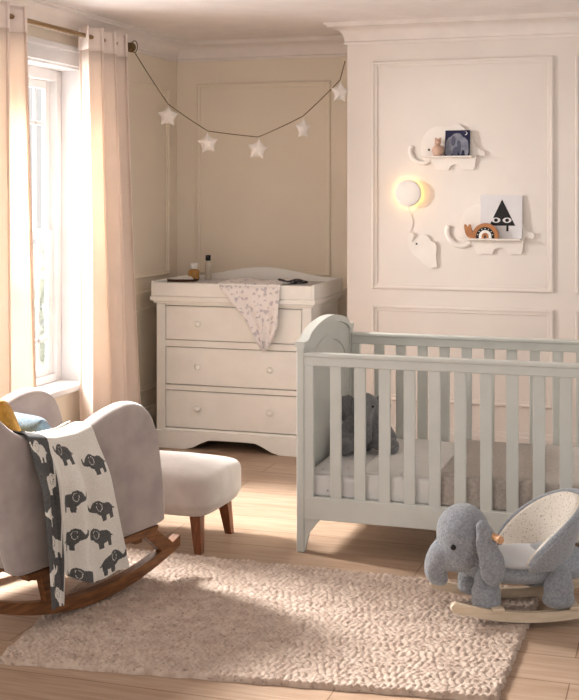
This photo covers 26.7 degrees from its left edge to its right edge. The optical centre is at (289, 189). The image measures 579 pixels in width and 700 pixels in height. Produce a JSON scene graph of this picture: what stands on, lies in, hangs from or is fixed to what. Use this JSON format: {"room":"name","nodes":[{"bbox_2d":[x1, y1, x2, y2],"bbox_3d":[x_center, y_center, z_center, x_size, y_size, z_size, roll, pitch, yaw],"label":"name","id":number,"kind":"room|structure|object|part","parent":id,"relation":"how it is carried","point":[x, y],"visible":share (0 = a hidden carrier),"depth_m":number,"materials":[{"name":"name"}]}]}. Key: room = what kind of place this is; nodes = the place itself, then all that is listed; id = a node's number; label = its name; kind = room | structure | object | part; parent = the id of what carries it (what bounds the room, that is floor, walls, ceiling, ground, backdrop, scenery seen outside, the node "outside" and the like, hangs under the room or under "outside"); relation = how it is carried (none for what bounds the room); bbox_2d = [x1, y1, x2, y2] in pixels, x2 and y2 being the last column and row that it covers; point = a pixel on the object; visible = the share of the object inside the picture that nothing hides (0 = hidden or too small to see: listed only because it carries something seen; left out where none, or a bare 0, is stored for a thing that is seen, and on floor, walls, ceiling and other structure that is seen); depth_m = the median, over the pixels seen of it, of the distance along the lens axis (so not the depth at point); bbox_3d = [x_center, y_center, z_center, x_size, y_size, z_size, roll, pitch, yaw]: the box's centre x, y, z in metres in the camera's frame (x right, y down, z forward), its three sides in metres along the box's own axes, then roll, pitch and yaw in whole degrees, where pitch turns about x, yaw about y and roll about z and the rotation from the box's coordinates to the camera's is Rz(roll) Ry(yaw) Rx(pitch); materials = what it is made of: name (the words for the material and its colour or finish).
{"room":"children's room","nodes":[
{"label":"children's room","id":0,"kind":"room"},
{"bbox_2d":[27,25,176,422],"bbox_3d":[-1.533,0.297,6.172,0.200,2.565,4.800,0,0,18],"label":"wall","id":1,"kind":"structure","parent":0,"point":[147,134],"depth_m":7.79,"materials":[{"name":"beige paint"}]},
{"bbox_2d":[27,35,79,398],"bbox_3d":[-1.573,0.393,5.970,0.250,2.375,2.330,0,0,18],"label":"window","id":2,"kind":"structure","parent":1,"relation":"in","point":[53,67],"depth_m":6.92,"materials":[{"name":"white paint"}]},
{"bbox_3d":[-1.514,-0.175,6.494,0.024,0.880,0.923,0,0,18],"label":"sash","id":3,"kind":"part","parent":2,"relation":"part of","materials":[{"name":"white paint"}]},
{"bbox_3d":[-1.495,0.632,6.488,0.024,0.815,0.923,0,0,18],"label":"sash","id":4,"kind":"part","parent":2,"relation":"part of","materials":[{"name":"white paint"}]},
{"bbox_3d":[-1.490,0.202,6.486,0.060,1.760,1.033,0,0,18],"label":"frame","id":5,"kind":"part","parent":2,"relation":"part of","materials":[{"name":"white paint"}]},
{"bbox_3d":[-1.478,0.393,5.939,0.050,2.375,2.330,0,0,18],"label":"architrave","id":6,"kind":"part","parent":2,"relation":"part of","materials":[{"name":"white paint"}]},
{"bbox_3d":[-1.573,1.101,5.970,0.250,0.038,2.066,0,0,18],"label":"sill","id":7,"kind":"part","parent":2,"relation":"part of","materials":[{"name":"white paint"}]},
{"bbox_2d":[10,14,135,51],"bbox_3d":[-1.412,-0.845,5.947,0.168,0.058,2.769,0,0,18],"label":"curtain rod","id":8,"kind":"object","parent":1,"relation":"attached to","point":[131,46],"visible":0.56,"depth_m":6.42,"materials":[{"name":"gold metal"}]},
{"bbox_2d":[0,1,35,398],"bbox_3d":[-1.368,0.332,5.902,0.174,2.457,0.506,0,0,18],"label":"curtain","id":9,"kind":"object","parent":8,"relation":"hanging from","point":[17,311],"visible":0.77,"depth_m":5.97,"materials":[{"name":"fabric"}]},
{"bbox_2d":[78,25,140,421],"bbox_3d":[-1.041,0.331,6.944,0.167,2.457,0.649,0,0,18],"label":"curtain","id":10,"kind":"object","parent":8,"relation":"hanging from","point":[108,340],"visible":0.88,"depth_m":6.83,"materials":[{"name":"fabric"}]},
{"bbox_2d":[135,289,151,298],"bbox_3d":[-0.941,0.657,7.631,0.028,0.045,1.260,0,0,18],"label":"trim","id":11,"kind":"structure","parent":1,"relation":"attached to","point":[145,293],"depth_m":7.68,"materials":[{"name":"beige paint"}]},
{"bbox_2d":[136,305,156,393],"bbox_3d":[-0.957,1.012,7.600,0.017,0.535,1.032,0,0,18],"label":"trim","id":12,"kind":"structure","parent":1,"relation":"attached to","point":[150,308],"depth_m":7.76,"materials":[{"name":"beige paint"}]},
{"bbox_2d":[128,79,169,279],"bbox_3d":[-0.957,-0.061,7.600,0.017,1.242,1.032,0,0,18],"label":"trim","id":13,"kind":"structure","parent":1,"relation":"attached to","point":[166,271],"depth_m":8.06,"materials":[{"name":"beige paint"}]},
{"bbox_2d":[145,403,156,428],"bbox_3d":[-1.458,1.480,6.043,0.022,0.200,4.600,0,0,18],"label":"baseboard","id":14,"kind":"structure","parent":1,"relation":"attached to","point":[152,409],"depth_m":7.83,"materials":[{"name":"beige paint"}]},
{"bbox_2d":[177,57,346,316],"bbox_3d":[1.582,0.297,7.581,4.860,2.565,0.200,0,0,18],"label":"wall","id":15,"kind":"structure","parent":0,"point":[269,211],"depth_m":8.05,"materials":[{"name":"beige paint"}]},
{"bbox_2d":[196,80,330,275],"bbox_3d":[-0.182,-0.075,8.039,0.943,1.270,0.017,0,0,18],"label":"trim","id":16,"kind":"structure","parent":15,"relation":"attached to","point":[327,83],"depth_m":7.98,"materials":[{"name":"beige paint"}]},
{"bbox_2d":[342,288,346,295],"bbox_3d":[-0.121,0.657,8.013,1.353,0.045,0.028,0,0,18],"label":"trim","id":17,"kind":"structure","parent":15,"relation":"attached to","point":[344,290],"depth_m":7.85,"materials":[{"name":"beige paint"}]},
{"bbox_2d":[0,441,578,699],"bbox_3d":[0.177,1.630,3.727,5.160,0.100,8.400,0,0,18],"label":"floor","id":18,"kind":"structure","parent":0,"point":[264,509],"depth_m":4.95,"materials":[{"name":"brown wood"}]},
{"bbox_2d":[159,450,240,554],"bbox_3d":[-0.555,1.394,5.540,0.600,0.372,0.444,0,0,20],"label":"footstool","id":19,"kind":"object","parent":18,"relation":"on","point":[195,485],"visible":0.53,"depth_m":5.31,"materials":[{"name":"fabric"}]},
{"bbox_3d":[-0.402,1.488,5.321,0.065,0.185,0.065,0,0,20],"label":"leg","id":20,"kind":"part","parent":19,"relation":"part of","materials":[{"name":"brown wood"}]},
{"bbox_3d":[-0.297,1.488,5.611,0.065,0.185,0.065,0,0,20],"label":"leg","id":21,"kind":"part","parent":19,"relation":"part of","materials":[{"name":"brown wood"}]},
{"bbox_2d":[150,292,342,456],"bbox_3d":[-0.259,1.115,7.628,1.061,0.930,0.635,0,0,18],"label":"dresser","id":22,"kind":"object","parent":18,"relation":"on","point":[215,382],"visible":0.69,"depth_m":7.38,"materials":[{"name":"beige paint"}]},
{"bbox_3d":[-0.558,1.330,7.415,0.039,0.039,0.044,0,0,18],"label":"knob","id":23,"kind":"part","parent":22,"relation":"part of","materials":[{"name":"beige paint"}]},
{"bbox_3d":[-0.558,1.074,7.415,0.039,0.039,0.044,0,0,18],"label":"knob","id":24,"kind":"part","parent":22,"relation":"part of","materials":[{"name":"beige paint"}]},
{"bbox_3d":[-0.558,0.814,7.415,0.039,0.039,0.044,0,0,18],"label":"knob","id":25,"kind":"part","parent":22,"relation":"part of","materials":[{"name":"beige paint"}]},
{"bbox_3d":[-0.341,1.342,7.378,0.871,0.222,0.024,0,0,18],"label":"drawer","id":26,"kind":"part","parent":22,"relation":"part of","materials":[{"name":"beige paint"}]},
{"bbox_3d":[-0.341,1.077,7.378,0.871,0.225,0.024,0,0,18],"label":"drawer","id":27,"kind":"part","parent":22,"relation":"part of","materials":[{"name":"beige paint"}]},
{"bbox_3d":[-0.341,0.814,7.378,0.871,0.205,0.024,0,0,18],"label":"drawer","id":28,"kind":"part","parent":22,"relation":"part of","materials":[{"name":"beige paint"}]},
{"bbox_2d":[151,267,341,299],"bbox_3d":[-0.258,0.575,7.633,1.049,0.150,0.615,0,0,18],"label":"tray","id":29,"kind":"object","parent":22,"relation":"on","point":[162,287],"visible":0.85,"depth_m":7.47,"materials":[{"name":"beige paint"}]},
{"bbox_3d":[-0.748,0.605,7.792,0.018,0.090,0.615,0,0,18],"label":"panel","id":30,"kind":"part","parent":29,"relation":"part of","materials":[{"name":"beige paint"}]},
{"bbox_3d":[-0.349,0.609,7.352,1.013,0.082,0.018,0,0,18],"label":"panel","id":31,"kind":"part","parent":29,"relation":"part of","materials":[{"name":"beige paint"}]},
{"bbox_2d":[171,278,325,285],"bbox_3d":[-0.256,0.610,7.638,0.950,0.066,0.495,0,0,18],"label":"mat","id":32,"kind":"object","parent":29,"relation":"in","point":[201,280],"visible":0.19,"depth_m":7.61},
{"bbox_2d":[167,278,198,281],"bbox_3d":[-0.677,0.568,7.714,0.212,0.016,0.159,0,0,12],"label":"tray","id":33,"kind":"object","parent":32,"relation":"on","point":[193,279],"visible":0.89,"depth_m":7.65,"materials":[{"name":"brown wood"}]},
{"bbox_2d":[171,276,192,278],"bbox_3d":[-0.677,0.556,7.701,0.147,0.028,0.052,0,0,9],"label":"brush","id":34,"kind":"object","parent":33,"relation":"on","point":[184,277],"visible":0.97,"depth_m":7.68,"materials":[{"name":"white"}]},
{"bbox_2d":[188,263,198,278],"bbox_3d":[-0.615,0.522,7.841,0.072,0.108,0.072,0,0,18],"label":"bottle","id":35,"kind":"object","parent":32,"relation":"on","point":[193,272],"visible":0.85,"depth_m":7.82,"materials":[{"name":"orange glass"}]},
{"bbox_2d":[205,255,210,278],"bbox_3d":[-0.525,0.497,7.875,0.042,0.158,0.042,0,0,18],"label":"clear bottle","id":36,"kind":"object","parent":32,"relation":"on","point":[208,257],"visible":1,"depth_m":7.86,"materials":[{"name":"plastic"}]},
{"bbox_2d":[278,278,307,283],"bbox_3d":[0.017,0.562,7.520,0.173,0.032,0.124,0,0,12],"label":"brush","id":37,"kind":"object","parent":32,"relation":"on","point":[294,281],"visible":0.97,"depth_m":7.48,"materials":[{"name":"black plastic"}]},
{"bbox_2d":[218,277,292,352],"bbox_3d":[-0.200,0.757,7.450,0.410,0.417,0.389,0,0,18],"label":"cloth","id":38,"kind":"object","parent":29,"relation":"hanging from","point":[258,305],"visible":1,"depth_m":7.26,"materials":[{"name":"white fabric"}]},
{"bbox_3d":[-0.166,0.575,7.917,1.013,0.150,0.018,0,0,18],"label":"panel","id":39,"kind":"part","parent":29,"relation":"part of","materials":[{"name":"beige paint"}]},
{"bbox_3d":[0.233,0.605,7.474,0.018,0.090,0.615,0,0,18],"label":"panel","id":40,"kind":"part","parent":29,"relation":"part of","materials":[{"name":"beige paint"}]},
{"bbox_3d":[-0.116,1.330,7.271,0.039,0.039,0.044,0,0,18],"label":"knob","id":41,"kind":"part","parent":22,"relation":"part of","materials":[{"name":"beige paint"}]},
{"bbox_3d":[-0.116,1.074,7.271,0.039,0.039,0.044,0,0,18],"label":"knob","id":42,"kind":"part","parent":22,"relation":"part of","materials":[{"name":"beige paint"}]},
{"bbox_2d":[0,548,541,699],"bbox_3d":[-0.080,1.565,4.445,1.838,0.028,1.267,0,0,18],"label":"rug","id":43,"kind":"object","parent":18,"relation":"on","point":[199,617],"visible":0.95,"depth_m":4.29,"materials":[{"name":"fabric"}]},
{"bbox_2d":[0,387,179,615],"bbox_3d":[-1.015,1.038,4.713,0.644,1.026,1.088,0,0,37],"label":"rocking chair","id":44,"kind":"object","parent":43,"relation":"on","point":[125,431],"visible":0.53,"depth_m":4.64,"materials":[{"name":"grey fabric"}]},
{"bbox_2d":[0,399,20,430],"bbox_3d":[-1.134,0.930,4.538,0.382,0.351,0.231,0,0,37],"label":"cushion","id":45,"kind":"object","parent":44,"relation":"on","point":[8,418],"visible":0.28,"depth_m":4.39,"materials":[{"name":"yellow fabric"}]},
{"bbox_3d":[-1.259,0.956,4.843,0.097,0.824,0.992,0,0,37],"label":"arm panel","id":46,"kind":"part","parent":44,"relation":"part of","materials":[{"name":"grey fabric"}]},
{"bbox_2d":[14,412,51,431],"bbox_3d":[-1.037,0.988,4.766,0.384,0.250,0.195,0,0,36],"label":"cushion","id":47,"kind":"object","parent":44,"relation":"on","point":[28,423],"visible":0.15,"depth_m":4.62,"materials":[{"name":"blue fabric"}]},
{"bbox_3d":[-0.873,1.441,4.427,0.038,0.133,0.103,0,0,37],"label":"leg","id":48,"kind":"part","parent":44,"relation":"part of","materials":[{"name":"brown wood"}]},
{"bbox_2d":[13,420,129,609],"bbox_3d":[-0.806,1.172,4.483,0.194,0.635,0.450,0,0,37],"label":"throw blanket","id":49,"kind":"object","parent":44,"relation":"on","point":[85,538],"visible":0.98,"depth_m":4.42,"materials":[{"name":"beige fabric"}]},
{"bbox_3d":[-0.822,0.956,4.514,0.097,0.824,0.992,0,0,37],"label":"arm panel","id":50,"kind":"part","parent":44,"relation":"part of","materials":[{"name":"grey fabric"}]},
{"bbox_3d":[-0.739,1.363,4.606,0.040,0.055,0.674,0,0,37],"label":"rail","id":51,"kind":"part","parent":44,"relation":"part of","materials":[{"name":"brown wood"}]},
{"bbox_3d":[-0.808,1.379,4.988,0.532,0.042,0.040,0,0,37],"label":"cross rail","id":52,"kind":"part","parent":44,"relation":"part of","materials":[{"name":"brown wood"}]},
{"bbox_3d":[-0.530,1.403,4.883,0.038,0.116,0.193,0,0,37],"label":"leg","id":53,"kind":"part","parent":44,"relation":"part of","materials":[{"name":"brown wood"}]},
{"bbox_2d":[424,488,578,622],"bbox_3d":[0.857,1.341,4.530,0.731,0.433,0.400,0,0,-9],"label":"elephant","id":54,"kind":"object","parent":43,"relation":"on","point":[537,550],"visible":1,"depth_m":4.42},
{"bbox_3d":[0.687,1.441,4.588,0.108,0.158,0.101,0,0,-9],"label":"leg","id":55,"kind":"part","parent":54,"relation":"part of","materials":[{"name":"grey fabric"}]},
{"bbox_3d":[0.713,1.441,4.421,0.108,0.158,0.101,0,0,-9],"label":"leg","id":56,"kind":"part","parent":54,"relation":"part of","materials":[{"name":"grey fabric"}]},
{"bbox_3d":[0.730,1.244,4.391,0.029,0.030,0.117,0,0,-21],"label":"handle","id":57,"kind":"part","parent":54,"relation":"part of","materials":[{"name":"brown wood"}]},
{"bbox_3d":[0.937,1.433,4.668,0.120,0.163,0.103,0,0,-9],"label":"leg","id":58,"kind":"part","parent":54,"relation":"part of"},
{"bbox_3d":[0.976,1.433,4.424,0.120,0.163,0.103,0,0,-9],"label":"leg","id":59,"kind":"part","parent":54,"relation":"part of","materials":[{"name":"grey fabric"}]},
{"bbox_2d":[295,314,578,551],"bbox_3d":[0.848,1.084,5.496,1.460,0.992,0.842,0,0,18],"label":"cot","id":60,"kind":"object","parent":18,"relation":"on","point":[331,365],"visible":0.84,"depth_m":5.24,"materials":[{"name":"grey paint"}]},
{"bbox_3d":[0.053,1.127,5.341,0.034,0.905,0.045,0,0,18],"label":"post","id":61,"kind":"part","parent":60,"relation":"part of","materials":[{"name":"grey paint"}]},
{"bbox_3d":[0.174,1.010,5.714,0.018,0.820,0.746,0,0,18],"label":"panel","id":62,"kind":"part","parent":60,"relation":"part of","materials":[{"name":"grey paint"}]},
{"bbox_3d":[0.184,0.892,5.711,0.007,0.435,0.686,0,0,18],"label":"moulding","id":63,"kind":"part","parent":60,"relation":"part of","materials":[{"name":"grey paint"}]},
{"bbox_3d":[0.294,1.127,6.088,0.034,0.905,0.045,0,0,18],"label":"post","id":64,"kind":"part","parent":60,"relation":"part of","materials":[{"name":"grey paint"}]},
{"bbox_3d":[0.726,1.385,5.117,1.384,0.099,0.030,0,0,18],"label":"rail","id":65,"kind":"part","parent":60,"relation":"part of","materials":[{"name":"grey paint"}]},
{"bbox_3d":[0.848,1.300,5.496,1.362,0.115,0.742,0,0,18],"label":"mattress","id":66,"kind":"object","parent":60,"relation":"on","visible":0},
{"bbox_2d":[315,449,499,510],"bbox_3d":[0.853,1.286,5.494,1.370,0.109,0.756,0,0,18],"label":"fitted sheet","id":67,"kind":"object","parent":66,"relation":"on","point":[322,470],"visible":0.19,"depth_m":5.33,"materials":[{"name":"white fabric"}]},
{"bbox_2d":[342,393,398,454],"bbox_3d":[0.357,1.096,5.728,0.294,0.277,0.261,0,0,-2],"label":"elephant","id":68,"kind":"object","parent":67,"relation":"on","point":[372,402],"visible":0.62,"depth_m":5.70},
{"bbox_2d":[366,438,453,504],"bbox_3d":[0.597,1.274,5.577,0.390,0.126,0.763,0,0,18],"label":"quilt","id":69,"kind":"object","parent":67,"relation":"on","point":[422,445],"visible":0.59,"depth_m":5.28,"materials":[{"name":"white fabric"}]},
{"bbox_2d":[441,440,578,510],"bbox_3d":[1.121,1.268,5.407,0.803,0.134,0.771,0,0,18],"label":"knitted blanket","id":70,"kind":"object","parent":67,"relation":"on","point":[552,452],"visible":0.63,"depth_m":5.18,"materials":[{"name":"beige fabric"}]},
{"bbox_2d":[48,0,578,40],"bbox_3d":[0.177,-1.035,3.727,5.160,0.100,8.400,0,0,18],"label":"ceiling","id":71,"kind":"structure","parent":0,"point":[184,20],"depth_m":6.77,"materials":[{"name":"paint"}]},
{"bbox_2d":[347,36,578,435],"bbox_3d":[1.603,0.297,7.154,2.457,2.565,0.600,0,0,18],"label":"wall","id":72,"kind":"structure","parent":0,"point":[503,106],"depth_m":7.03,"materials":[{"name":"beige paint"}]},
{"bbox_2d":[132,40,347,158],"bbox_3d":[-0.296,-0.539,7.259,1.302,0.708,0.086,0,0,2],"label":"garland","id":73,"kind":"object","parent":72,"relation":"hanging from","point":[207,143],"visible":1,"depth_m":7.25,"materials":[{"name":"white fabric"}]},
{"bbox_3d":[-0.296,-0.567,7.257,1.258,0.509,0.006,0,0,2],"label":"cord","id":74,"kind":"part","parent":73,"relation":"part of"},
{"bbox_2d":[0,0,578,62],"bbox_3d":[0.843,-0.922,5.298,4.860,0.125,4.600,0,0,18],"label":"trim","id":75,"kind":"structure","parent":72,"relation":"attached to","point":[553,24],"depth_m":7.11,"materials":[{"name":"paint"}]},
{"bbox_2d":[395,180,420,232],"bbox_3d":[0.695,0.095,7.106,0.158,0.312,0.052,0,0,18],"label":"night light","id":76,"kind":"object","parent":72,"relation":"attached to","point":[407,192],"visible":1,"depth_m":7.08,"materials":[{"name":"white paint"}]},
{"bbox_2d":[408,232,437,267],"bbox_3d":[0.775,0.351,7.096,0.172,0.206,0.018,0,0,18],"label":"plaque","id":77,"kind":"object","parent":72,"relation":"attached to","point":[423,248],"visible":1,"depth_m":7.09,"materials":[{"name":"white paint"}]},
{"bbox_2d":[408,124,484,169],"bbox_3d":[0.895,-0.247,7.021,0.451,0.262,0.087,0,0,18],"label":"shelf","id":78,"kind":"object","parent":72,"relation":"attached to","point":[443,162],"visible":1,"depth_m":7.05,"materials":[{"name":"white paint"}]},
{"bbox_2d":[432,137,443,155],"bbox_3d":[0.855,-0.249,7.023,0.070,0.106,0.070,0,0,18],"label":"doll","id":79,"kind":"object","parent":78,"relation":"on","point":[437,150],"visible":1,"depth_m":7.00,"materials":[{"name":"pink wood"}]},
{"bbox_2d":[445,130,469,155],"bbox_3d":[0.965,-0.269,7.014,0.142,0.149,0.037,0,0,21],"label":"picture book","id":80,"kind":"object","parent":78,"relation":"on","point":[457,142],"visible":1,"depth_m":7.01,"materials":[{"name":"blue paper"}]},
{"bbox_2d":[371,55,553,292],"bbox_3d":[0.985,-0.088,7.030,1.057,1.340,0.017,0,0,18],"label":"trim","id":81,"kind":"structure","parent":72,"relation":"attached to","point":[523,59],"depth_m":6.99,"materials":[{"name":"beige paint"}]},
{"bbox_2d":[371,304,553,408],"bbox_3d":[0.985,0.955,7.030,1.057,0.560,0.017,0,0,18],"label":"trim","id":82,"kind":"structure","parent":72,"relation":"attached to","point":[404,308],"depth_m":6.99,"materials":[{"name":"beige paint"}]},
{"bbox_2d":[391,425,575,446],"bbox_3d":[1.507,1.480,6.858,2.489,0.200,0.022,0,0,18],"label":"baseboard","id":83,"kind":"structure","parent":72,"relation":"attached to","point":[499,436],"depth_m":6.95,"materials":[{"name":"beige paint"}]},
{"bbox_2d":[444,204,534,253],"bbox_3d":[1.130,0.216,6.946,0.514,0.299,0.088,0,0,18],"label":"shelf","id":84,"kind":"object","parent":72,"relation":"attached to","point":[471,216],"visible":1,"depth_m":6.99,"materials":[{"name":"white paint"}]},
{"bbox_2d":[464,223,498,238],"bbox_3d":[1.091,0.232,6.934,0.195,0.086,0.030,0,0,18],"label":"toy","id":85,"kind":"object","parent":84,"relation":"on","point":[487,229],"visible":1,"depth_m":6.92,"materials":[{"name":"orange wood"}]},
{"bbox_2d":[480,195,522,238],"bbox_3d":[1.206,0.153,6.947,0.236,0.245,0.037,0,0,18],"label":"art print","id":86,"kind":"object","parent":84,"relation":"on","point":[504,212],"visible":1,"depth_m":6.93},
{"bbox_2d":[575,55,578,293],"bbox_3d":[2.076,-0.088,6.676,1.002,1.340,0.017,0,0,18],"label":"trim","id":87,"kind":"structure","parent":72,"relation":"attached to","point":[576,56],"depth_m":6.82,"materials":[{"name":"beige paint"}]},
{"bbox_2d":[575,311,578,409],"bbox_3d":[2.076,0.955,6.676,1.002,0.560,0.017,0,0,18],"label":"trim","id":88,"kind":"structure","parent":72,"relation":"attached to","point":[576,312],"depth_m":6.82,"materials":[{"name":"beige paint"}]},
{"label":"outside","id":89,"kind":"structure","parent":0,"visible":0},
{"bbox_2d":[33,238,44,367],"bbox_3d":[-2.098,1.120,9.328,1.509,1.522,1.437,0,0,-24],"label":"shrub","id":90,"kind":"object","parent":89,"point":[42,242],"visible":0.09,"depth_m":9.22,"materials":[{"name":"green plant"}]}
]}

